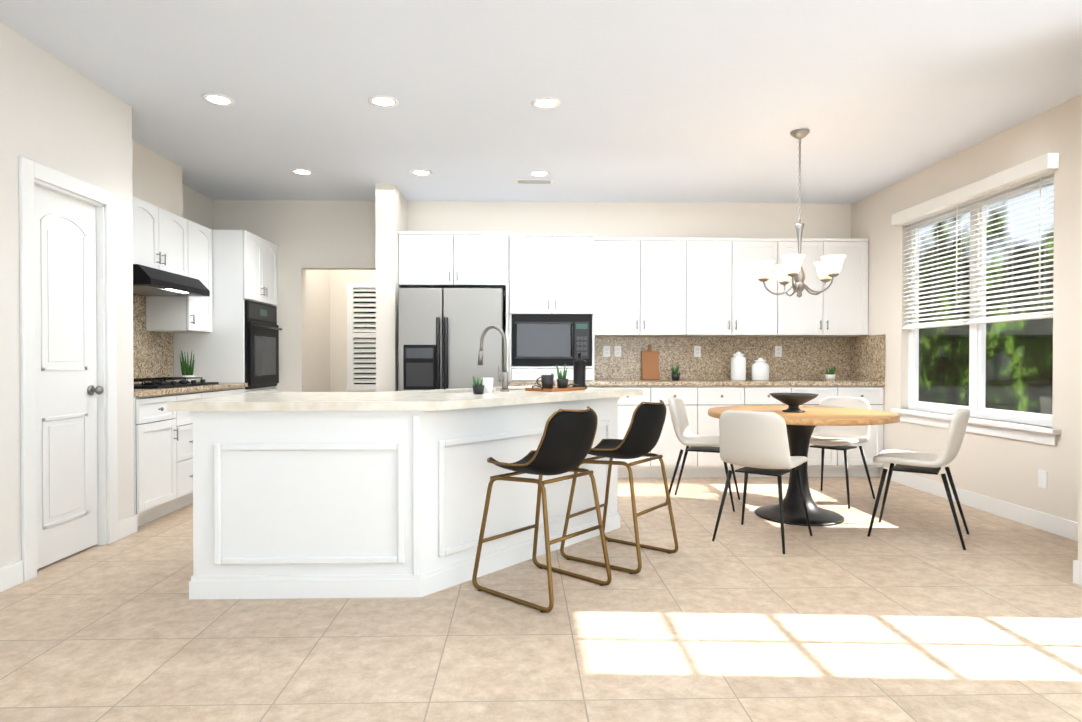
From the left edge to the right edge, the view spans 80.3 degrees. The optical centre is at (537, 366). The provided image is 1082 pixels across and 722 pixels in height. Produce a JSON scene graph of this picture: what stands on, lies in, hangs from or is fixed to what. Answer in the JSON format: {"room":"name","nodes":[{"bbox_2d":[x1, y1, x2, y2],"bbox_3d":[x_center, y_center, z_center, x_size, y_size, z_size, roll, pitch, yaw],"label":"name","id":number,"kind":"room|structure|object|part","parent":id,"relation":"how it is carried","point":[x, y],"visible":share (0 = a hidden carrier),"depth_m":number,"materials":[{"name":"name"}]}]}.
{"room":"kitchen","nodes":[
{"label":"kitchen","id":0,"kind":"room"},
{"bbox_2d":[0,22,133,567],"bbox_3d":[-2.603,-0.267,0.437,0.140,2.760,7.460,0,1,-1],"label":"wall","id":1,"kind":"structure","parent":0,"point":[58,115],"depth_m":3.44,"materials":[{"name":"white paint"}]},
{"bbox_2d":[0,560,22,592],"bbox_3d":[-2.514,1.060,-0.023,0.014,0.115,6.510,0,1,-1],"label":"baseboard","id":2,"kind":"structure","parent":1,"relation":"attached to","point":[11,575],"depth_m":3.16,"materials":[{"name":"white wood"}]},
{"bbox_2d":[19,156,117,581],"bbox_3d":[-2.675,0.011,3.599,0.158,2.145,0.750,0,1,-1],"label":"door frame","id":3,"kind":"structure","parent":1,"relation":"attached to","point":[31,172],"depth_m":3.60,"materials":[{"name":"white wood"}]},
{"bbox_2d":[35,185,103,569],"bbox_3d":[-2.636,0.054,3.600,0.107,2.035,0.544,0,1,-1],"label":"pantry door","id":4,"kind":"structure","parent":1,"relation":"in","point":[68,389],"depth_m":3.60,"materials":[{"name":"white wood"}]},
{"bbox_2d":[132,139,182,216],"bbox_3d":[-3.136,-1.459,4.799,0.260,0.458,1.310,0,1,-1],"label":"soffit","id":5,"kind":"structure","parent":0,"point":[157,179],"depth_m":5.07,"materials":[{"name":"beige paint"}]},
{"bbox_2d":[154,184,212,332],"bbox_3d":[-3.351,-0.314,5.420,0.140,2.760,2.540,0,1,-1],"label":"wall","id":6,"kind":"structure","parent":0,"point":[197,207],"depth_m":6.22,"materials":[{"name":"beige paint"}]},
{"bbox_2d":[133,294,173,383],"bbox_3d":[-3.262,-0.288,4.965,0.010,0.876,1.620,0,1,-1],"label":"backsplash","id":7,"kind":"structure","parent":6,"relation":"attached to","point":[153,354],"depth_m":5.38,"materials":[{"name":"stone"}]},
{"bbox_2d":[132,196,191,277],"bbox_3d":[-3.087,-0.979,4.920,0.357,0.500,0.860,0,1,-1],"label":"upper cabinet","id":8,"kind":"object","parent":6,"relation":"attached to","point":[165,240],"depth_m":4.96,"materials":[{"name":"white wood"}]},
{"bbox_2d":[133,264,209,295],"bbox_3d":[-2.990,-0.652,4.923,0.523,0.147,0.855,0,1,-1],"label":"range hood","id":9,"kind":"object","parent":8,"relation":"attached to","point":[148,281],"visible":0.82,"depth_m":4.83,"materials":[{"name":"black metal"}]},
{"bbox_2d":[146,221,211,332],"bbox_3d":[-3.104,-0.770,5.564,0.357,0.930,0.419,0,1,-1],"label":"upper cabinet","id":10,"kind":"object","parent":6,"relation":"attached to","point":[172,314],"depth_m":5.46,"materials":[{"name":"white wood"}]},
{"bbox_2d":[306,270,329,391],"bbox_3d":[-2.583,-0.331,7.250,0.150,2.760,1.080,0,1,-1],"label":"wall","id":11,"kind":"structure","parent":0,"point":[326,330],"depth_m":7.36,"materials":[{"name":"beige paint"}]},
{"bbox_2d":[330,270,375,391],"bbox_3d":[-1.954,-0.337,7.886,1.440,2.760,0.120,0,1,-1],"label":"wall","id":12,"kind":"structure","parent":0,"point":[339,279],"depth_m":7.81,"materials":[{"name":"beige paint"}]},
{"bbox_2d":[345,283,375,390],"bbox_3d":[-1.913,-0.361,7.828,0.840,1.310,0.103,0,1,-1],"label":"louvered door","id":13,"kind":"structure","parent":12,"relation":"attached to","point":[351,325],"depth_m":7.82,"materials":[{"name":"white wood"}]},
{"bbox_2d":[375,184,406,391],"bbox_3d":[-1.423,-0.322,6.279,0.180,2.760,0.640,0,1,-1],"label":"column","id":14,"kind":"structure","parent":0,"point":[391,210],"depth_m":5.96,"materials":[{"name":"beige paint"}]},
{"bbox_2d":[213,200,850,391],"bbox_3d":[-0.018,-0.326,6.705,6.870,2.760,0.140,0,1,-1],"label":"wall","id":15,"kind":"structure","parent":0,"point":[303,235],"depth_m":6.60,"materials":[{"name":"beige paint"}]},
{"bbox_2d":[398,231,508,385],"bbox_3d":[-0.806,-0.117,6.295,1.048,2.350,0.637,0,1,-1],"label":"upper cabinet","id":16,"kind":"object","parent":15,"relation":"attached to","point":[453,259],"visible":1,"depth_m":6.11,"materials":[{"name":"white wood"}]},
{"bbox_2d":[509,233,594,380],"bbox_3d":[0.133,-0.579,6.404,0.827,1.428,0.460,0,1,-1],"label":"upper cabinet","id":17,"kind":"object","parent":15,"relation":"attached to","point":[551,273],"visible":0.96,"depth_m":6.21,"materials":[{"name":"white wood"}]},
{"bbox_2d":[512,314,591,365],"bbox_3d":[0.133,-0.260,6.391,0.779,0.498,0.438,0,1,-1],"label":"microwave","id":18,"kind":"object","parent":17,"relation":"in","point":[549,340],"visible":0.98,"depth_m":6.21,"materials":[{"name":"black metal"}]},
{"bbox_2d":[603,346,609,356],"bbox_3d":[0.714,-0.160,6.638,0.070,0.114,0.008,0,1,-1],"label":"electrical outlet plate","id":19,"kind":"object","parent":15,"relation":"attached to","point":[606,349],"depth_m":6.64,"materials":[{"name":"white plastic"}]},
{"bbox_2d":[614,346,620,356],"bbox_3d":[0.829,-0.160,6.641,0.070,0.114,0.008,0,1,-1],"label":"electrical outlet plate","id":20,"kind":"object","parent":15,"relation":"attached to","point":[617,349],"depth_m":6.64,"materials":[{"name":"white plastic"}]},
{"bbox_2d":[694,346,700,356],"bbox_3d":[1.659,-0.160,6.663,0.070,0.114,0.008,0,1,-1],"label":"electrical outlet plate","id":21,"kind":"object","parent":15,"relation":"attached to","point":[697,349],"depth_m":6.66,"materials":[{"name":"white plastic"}]},
{"bbox_2d":[594,237,868,336],"bbox_3d":[1.914,-0.794,6.487,2.732,0.960,0.380,0,1,-1],"label":"upper cabinet","id":22,"kind":"object","parent":15,"relation":"attached to","point":[681,287],"visible":0.98,"depth_m":6.33,"materials":[{"name":"white wood"}]},
{"bbox_2d":[594,334,885,381],"bbox_3d":[1.918,-0.086,6.361,2.731,0.446,0.647,0,1,-1],"label":"backsplash","id":23,"kind":"structure","parent":15,"relation":"attached to","point":[848,358],"depth_m":6.67,"materials":[{"name":"stone"}]},
{"bbox_2d":[775,346,781,356],"bbox_3d":[2.509,-0.160,6.684,0.070,0.114,0.008,0,1,-1],"label":"electrical outlet plate","id":24,"kind":"object","parent":15,"relation":"attached to","point":[778,349],"depth_m":6.68,"materials":[{"name":"white plastic"}]},
{"bbox_2d":[0,476,1081,721],"bbox_3d":[-0.730,1.110,3.449,8.460,0.050,13.640,0,1,-1],"label":"floor","id":25,"kind":"structure","parent":0,"point":[910,608],"depth_m":2.64,"materials":[{"name":"tile"}]},
{"bbox_2d":[134,395,181,525],"bbox_3d":[-2.928,0.636,4.402,0.647,0.880,0.460,0,1,-1],"label":"base cabinet","id":26,"kind":"object","parent":25,"relation":"on","point":[163,460],"depth_m":4.40,"materials":[{"name":"white wood"}]},
{"bbox_2d":[134,383,247,398],"bbox_3d":[-2.933,0.170,4.979,0.667,0.040,1.622,0,1,-1],"label":"countertop","id":27,"kind":"structure","parent":26,"relation":"on","point":[145,393],"depth_m":4.74,"materials":[{"name":"beige stone"}]},
{"bbox_2d":[134,377,218,388],"bbox_3d":[-2.919,0.121,4.949,0.480,0.060,0.910,0,1,-1],"label":"cooktop","id":28,"kind":"object","parent":27,"relation":"in","point":[158,383],"visible":0.73,"depth_m":4.85,"materials":[{"name":"black metal"}]},
{"bbox_2d":[179,350,194,381],"bbox_3d":[-3.074,-0.003,5.624,0.125,0.293,0.143,0,1,-1],"label":"snake plant","id":29,"kind":"object","parent":27,"relation":"on","point":[187,369],"visible":0.96,"depth_m":5.60,"materials":[{"name":"green plant"}]},
{"bbox_2d":[178,391,205,506],"bbox_3d":[-2.939,0.632,4.812,0.647,0.880,0.360,0,1,-1],"label":"base cabinet","id":30,"kind":"object","parent":25,"relation":"on","point":[185,422],"depth_m":4.81,"materials":[{"name":"white wood"}]},
{"bbox_2d":[206,387,244,396],"bbox_3d":[-2.954,0.627,5.392,0.647,0.880,0.802,0,1,-1],"label":"base cabinet","id":31,"kind":"object","parent":25,"relation":"on","point":[233,390],"depth_m":5.44,"materials":[{"name":"white wood"}]},
{"bbox_2d":[174,230,277,392],"bbox_3d":[-2.958,-0.091,6.175,0.680,2.300,0.767,0,1,-1],"label":"tall cabinet","id":32,"kind":"object","parent":25,"relation":"on","point":[244,264],"visible":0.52,"depth_m":5.79,"materials":[{"name":"white wood"}]},
{"bbox_2d":[244,300,281,388],"bbox_3d":[-2.872,-0.206,6.176,0.598,0.810,0.707,0,1,-1],"label":"wall oven","id":33,"kind":"object","parent":32,"relation":"in","point":[262,328],"visible":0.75,"depth_m":6.09,"materials":[{"name":"black metal"}]},
{"bbox_2d":[168,385,642,599],"bbox_3d":[-0.508,0.616,3.988,2.450,0.927,1.985,0,1,-1],"label":"kitchen island","id":34,"kind":"object","parent":25,"relation":"on","point":[339,495],"visible":0.98,"depth_m":3.03,"materials":[{"name":"white wood"}]},
{"bbox_2d":[472,376,484,393],"bbox_3d":[-0.339,0.103,3.665,0.070,0.104,0.068,0,1,-1],"label":"potted plant","id":35,"kind":"object","parent":34,"relation":"on","point":[478,388],"visible":1,"depth_m":3.64,"materials":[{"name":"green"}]},
{"bbox_2d":[481,378,492,392],"bbox_3d":[-0.296,0.109,3.774,0.072,0.090,0.072,0,1,-1],"label":"cup","id":36,"kind":"object","parent":34,"relation":"on","point":[488,384],"visible":0.85,"depth_m":3.74,"materials":[{"name":"white ceramic"}]},
{"bbox_2d":[477,325,509,391],"bbox_3d":[-0.295,-0.056,4.040,0.270,0.416,0.096,0,1,41],"label":"faucet","id":37,"kind":"object","parent":34,"relation":"on","point":[504,379],"visible":1,"depth_m":3.98,"materials":[{"name":"silver metal"}]},
{"bbox_2d":[525,383,584,391],"bbox_3d":[0.114,0.131,4.106,0.220,0.040,0.387,0,1,41],"label":"wood tray","id":38,"kind":"object","parent":34,"relation":"on","point":[554,389],"visible":0.94,"depth_m":4.01,"materials":[{"name":"brown wood"}]},
{"bbox_2d":[536,375,553,388],"bbox_3d":[0.046,0.095,4.045,0.110,0.088,0.080,0,1,-1],"label":"mug","id":39,"kind":"object","parent":38,"relation":"on","point":[547,381],"visible":0.88,"depth_m":4.01,"materials":[{"name":"black ceramic"}]},
{"bbox_2d":[556,365,568,387],"bbox_3d":[0.158,0.059,4.163,0.084,0.158,0.093,0,1,-1],"label":"potted plant","id":40,"kind":"object","parent":38,"relation":"on","point":[562,381],"visible":0.98,"depth_m":4.13,"materials":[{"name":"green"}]},
{"bbox_2d":[572,353,586,388],"bbox_3d":[0.286,0.026,4.393,0.100,0.245,0.098,0,1,-1],"label":"bottle","id":41,"kind":"object","parent":34,"relation":"on","point":[579,371],"visible":0.94,"depth_m":4.36,"materials":[{"name":"black metal"}]},
{"bbox_2d":[398,288,504,390],"bbox_3d":[-0.790,0.175,6.101,0.925,1.770,0.918,0,1,-1],"label":"refrigerator","id":42,"kind":"object","parent":25,"relation":"on","point":[440,330],"visible":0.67,"depth_m":5.71,"materials":[{"name":"grey metal"}]},
{"bbox_2d":[472,406,611,612],"bbox_3d":[0.022,0.639,3.155,0.519,0.897,0.478,0,1,41],"label":"bar stool","id":43,"kind":"object","parent":25,"relation":"on","point":[566,441],"visible":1,"depth_m":3.00,"materials":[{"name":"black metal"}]},
{"bbox_3d":[0.036,0.361,3.140,0.470,0.331,0.450,0,1,41],"label":"seat","id":44,"kind":"part","parent":43,"relation":"part of","materials":[{"name":"black leather"}]},
{"bbox_2d":[560,400,677,573],"bbox_3d":[0.470,0.634,3.666,0.519,0.897,0.478,0,1,37],"label":"bar stool","id":45,"kind":"object","parent":25,"relation":"on","point":[642,435],"visible":0.92,"depth_m":3.51,"materials":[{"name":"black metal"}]},
{"bbox_3d":[0.485,0.356,3.652,0.470,0.331,0.450,0,1,37],"label":"seat","id":46,"kind":"part","parent":45,"relation":"part of","materials":[{"name":"black leather"}]},
{"bbox_2d":[618,388,700,477],"bbox_3d":[1.057,0.618,6.355,0.891,0.880,0.627,0,1,-1],"label":"base cabinet","id":47,"kind":"object","parent":25,"relation":"on","point":[700,398],"depth_m":6.05,"materials":[{"name":"white wood"}]},
{"bbox_2d":[509,380,884,387],"bbox_3d":[1.502,0.158,6.352,3.562,0.040,0.647,0,1,-1],"label":"countertop","id":48,"kind":"structure","parent":47,"relation":"on","point":[596,383],"depth_m":6.06,"materials":[{"name":"beige stone"}]},
{"bbox_2d":[641,345,659,379],"bbox_3d":[1.160,-0.045,6.612,0.180,0.357,0.073,0,1,-1],"label":"cutting board","id":49,"kind":"object","parent":48,"relation":"on","point":[650,363],"visible":1,"depth_m":6.60,"materials":[{"name":"brown wood"}]},
{"bbox_2d":[671,362,679,380],"bbox_3d":[1.381,0.044,6.428,0.098,0.184,0.101,0,1,-1],"label":"potted plant","id":50,"kind":"object","parent":48,"relation":"on","point":[675,374],"visible":1,"depth_m":6.40,"materials":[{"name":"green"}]},
{"bbox_2d":[731,351,745,380],"bbox_3d":[2.024,-0.010,6.470,0.150,0.292,0.150,0,1,-1],"label":"canister","id":51,"kind":"object","parent":48,"relation":"on","point":[738,366],"visible":1,"depth_m":6.41,"materials":[{"name":"white ceramic"}]},
{"bbox_2d":[752,358,768,380],"bbox_3d":[2.235,0.021,6.436,0.170,0.230,0.170,0,1,-1],"label":"canister","id":52,"kind":"object","parent":48,"relation":"on","point":[760,369],"visible":1,"depth_m":6.37,"materials":[{"name":"white ceramic"}]},
{"bbox_2d":[825,367,835,379],"bbox_3d":[2.944,0.062,6.452,0.100,0.148,0.102,0,1,-1],"label":"potted plant","id":53,"kind":"object","parent":48,"relation":"on","point":[830,375],"visible":1,"depth_m":6.42,"materials":[{"name":"white ceramic"}]},
{"bbox_2d":[665,398,739,511],"bbox_3d":[1.298,0.662,5.047,0.533,0.820,0.464,0,1,22],"label":"dining chair","id":54,"kind":"object","parent":25,"relation":"on","point":[688,438],"visible":0.83,"depth_m":5.00,"materials":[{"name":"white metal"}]},
{"bbox_3d":[1.290,0.430,5.048,0.525,0.375,0.456,0,1,22],"label":"seat","id":55,"kind":"part","parent":54,"relation":"part of","materials":[{"name":"beige fabric"}]},
{"bbox_2d":[701,388,792,476],"bbox_3d":[1.948,0.617,6.378,0.891,0.880,0.627,0,1,-1],"label":"base cabinet","id":56,"kind":"object","parent":25,"relation":"on","point":[712,465],"depth_m":6.07,"materials":[{"name":"white wood"}]},
{"bbox_2d":[712,410,812,553],"bbox_3d":[1.411,0.671,4.032,0.464,0.820,0.533,0,1,39],"label":"dining chair","id":57,"kind":"object","parent":25,"relation":"on","point":[754,442],"visible":1,"depth_m":3.86,"materials":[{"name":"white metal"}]},
{"bbox_3d":[1.405,0.440,4.023,0.456,0.375,0.525,0,1,39],"label":"seat","id":58,"kind":"part","parent":57,"relation":"part of","materials":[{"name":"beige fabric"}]},
{"bbox_2d":[708,405,899,525],"bbox_3d":[1.881,0.697,4.623,1.268,0.754,1.268,0,1,-1],"label":"dining table","id":59,"kind":"object","parent":25,"relation":"on","point":[800,426],"visible":0.85,"depth_m":4.53,"materials":[{"name":"brown wood"}]},
{"bbox_2d":[770,393,818,412],"bbox_3d":[1.822,0.256,4.567,0.330,0.127,0.330,0,1,-1],"label":"pedestal bowl","id":60,"kind":"object","parent":59,"relation":"on","point":[793,401],"visible":1,"depth_m":4.50,"materials":[{"name":"black"}]},
{"bbox_2d":[793,388,883,476],"bbox_3d":[2.838,0.617,6.401,0.890,0.880,0.627,0,1,-1],"label":"base cabinet","id":61,"kind":"object","parent":25,"relation":"on","point":[834,464],"depth_m":6.10,"materials":[{"name":"white wood"}]},
{"bbox_2d":[809,396,874,508],"bbox_3d":[2.395,0.660,5.181,0.533,0.820,0.464,0,1,-42],"label":"dining chair","id":62,"kind":"object","parent":25,"relation":"on","point":[833,437],"visible":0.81,"depth_m":5.18,"materials":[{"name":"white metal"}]},
{"bbox_3d":[2.401,0.429,5.185,0.525,0.375,0.456,0,1,-42],"label":"seat","id":63,"kind":"part","parent":62,"relation":"part of","materials":[{"name":"beige fabric"}]},
{"bbox_2d":[867,408,969,549],"bbox_3d":[2.444,0.671,4.102,0.533,0.820,0.464,0,1,36],"label":"dining chair","id":64,"kind":"object","parent":25,"relation":"on","point":[917,462],"visible":1,"depth_m":3.99,"materials":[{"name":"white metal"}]},
{"bbox_3d":[2.450,0.439,4.095,0.525,0.375,0.456,0,1,36],"label":"seat","id":65,"kind":"part","parent":64,"relation":"part of","materials":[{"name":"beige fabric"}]},
{"bbox_2d":[0,0,1081,203],"bbox_3d":[-0.730,-1.725,3.423,8.460,0.100,13.640,0,1,-1],"label":"ceiling","id":66,"kind":"structure","parent":0,"point":[690,101],"depth_m":3.85,"materials":[{"name":"white paint"}]},
{"bbox_2d":[202,93,234,105],"bbox_3d":[-2.006,-1.677,4.031,0.189,0.008,0.189,0,1,-7],"label":"recessed light","id":67,"kind":"object","parent":66,"relation":"in","point":[212,98],"depth_m":4.03,"materials":[{"name":"white glass"}]},
{"bbox_2d":[291,168,313,174],"bbox_3d":[-2.045,-1.691,5.570,0.189,0.008,0.189,0,1,-7],"label":"recessed light","id":68,"kind":"object","parent":66,"relation":"in","point":[298,171],"depth_m":5.56,"materials":[{"name":"white"}]},
{"bbox_2d":[368,95,398,107],"bbox_3d":[-0.976,-1.677,4.057,0.189,0.008,0.189,0,1,-10],"label":"recessed light","id":69,"kind":"object","parent":66,"relation":"in","point":[385,101],"depth_m":4.06,"materials":[{"name":"white"}]},
{"bbox_2d":[410,169,431,175],"bbox_3d":[-1.015,-1.691,5.597,0.189,0.008,0.189,0,1,-10],"label":"recessed light","id":70,"kind":"object","parent":66,"relation":"in","point":[418,172],"depth_m":5.59,"materials":[{"name":"white"}]},
{"bbox_2d":[516,179,552,183],"bbox_3d":[-0.032,-1.693,5.862,0.340,0.009,0.120,0,1,-1],"label":"ceiling vent","id":71,"kind":"object","parent":66,"relation":"in","point":[534,181],"visible":0.96,"depth_m":5.85,"materials":[{"name":"white metal"}]},
{"bbox_2d":[529,170,549,176],"bbox_3d":[0.014,-1.691,5.623,0.189,0.008,0.189,0,1,-7],"label":"recessed light","id":72,"kind":"object","parent":66,"relation":"in","point":[538,173],"depth_m":5.61,"materials":[{"name":"white"}]},
{"bbox_2d":[531,97,560,109],"bbox_3d":[0.054,-1.677,4.084,0.189,0.008,0.189,0,1,-7],"label":"recessed light","id":73,"kind":"object","parent":66,"relation":"in","point":[545,103],"depth_m":4.08,"materials":[{"name":"white"}]},
{"bbox_2d":[752,129,845,297],"bbox_3d":[1.878,-1.091,4.627,0.630,1.190,0.610,0,1,-1],"label":"chandelier","id":74,"kind":"object","parent":66,"relation":"hanging from","point":[828,266],"visible":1,"depth_m":4.59,"materials":[{"name":"silver metal"}]},
{"bbox_3d":[1.878,-0.704,4.630,0.630,0.116,0.610,0,1,-1],"label":"lamp shade","id":75,"kind":"part","parent":74,"relation":"part of","materials":[{"name":"beige glass"}]},
{"bbox_2d":[851,94,1080,522],"bbox_3d":[3.391,-0.310,5.012,0.140,2.760,3.700,0,1,-1],"label":"wall","id":76,"kind":"structure","parent":0,"point":[1002,469],"depth_m":4.60,"materials":[{"name":"beige paint"}]},
{"bbox_2d":[891,176,1060,445],"bbox_3d":[3.357,-0.405,4.990,0.180,1.810,1.800,0,1,-1],"label":"window","id":77,"kind":"structure","parent":76,"relation":"in","point":[977,387],"depth_m":4.95,"materials":[{"name":"white plastic"}]},
{"bbox_2d":[892,153,1058,329],"bbox_3d":[3.313,-0.655,4.987,0.132,1.450,1.740,0,1,-1],"label":"window blinds","id":78,"kind":"object","parent":77,"relation":"attached to","point":[1039,168],"visible":0.9,"depth_m":4.78,"materials":[{"name":"white plastic"}]},
{"bbox_2d":[884,467,1077,540],"bbox_3d":[3.324,1.016,4.658,0.014,0.115,2.850,0,1,-1],"label":"baseboard","id":79,"kind":"structure","parent":76,"relation":"attached to","point":[1056,525],"depth_m":4.63,"materials":[{"name":"white wood"}]},
{"bbox_2d":[1038,470,1046,488],"bbox_3d":[3.338,0.742,4.240,0.006,0.114,0.070,0,1,-1],"label":"electrical outlet plate","id":80,"kind":"object","parent":76,"relation":"attached to","point":[1042,478],"depth_m":4.24,"materials":[{"name":"white plastic"}]},
{"bbox_2d":[1078,81,1081,561],"bbox_3d":[3.110,-0.292,3.129,0.800,2.760,0.170,0,1,-1],"label":"wall","id":81,"kind":"structure","parent":0,"point":[1080,467],"depth_m":3.20,"materials":[{"name":"beige paint"}]},
{"bbox_2d":[1073,560,1081,585],"bbox_3d":[3.020,1.029,3.216,0.654,0.115,0.044,0,1,-1],"label":"baseboard","id":82,"kind":"structure","parent":81,"relation":"attached to","point":[1077,566],"depth_m":3.20,"materials":[{"name":"white"}]},
{"label":"outside","id":83,"kind":"structure","parent":0,"visible":0},
{"bbox_2d":[354,291,375,383],"bbox_3d":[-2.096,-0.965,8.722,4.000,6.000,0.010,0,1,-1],"label":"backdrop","id":84,"kind":"structure","parent":83,"point":[364,338],"depth_m":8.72,"materials":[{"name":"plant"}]},
{"bbox_2d":[918,183,1053,414],"bbox_3d":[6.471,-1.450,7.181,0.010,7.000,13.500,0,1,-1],"label":"window glass","id":85,"kind":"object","parent":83,"point":[941,395],"depth_m":8.92,"materials":[{"name":"clear glass"}]}
]}

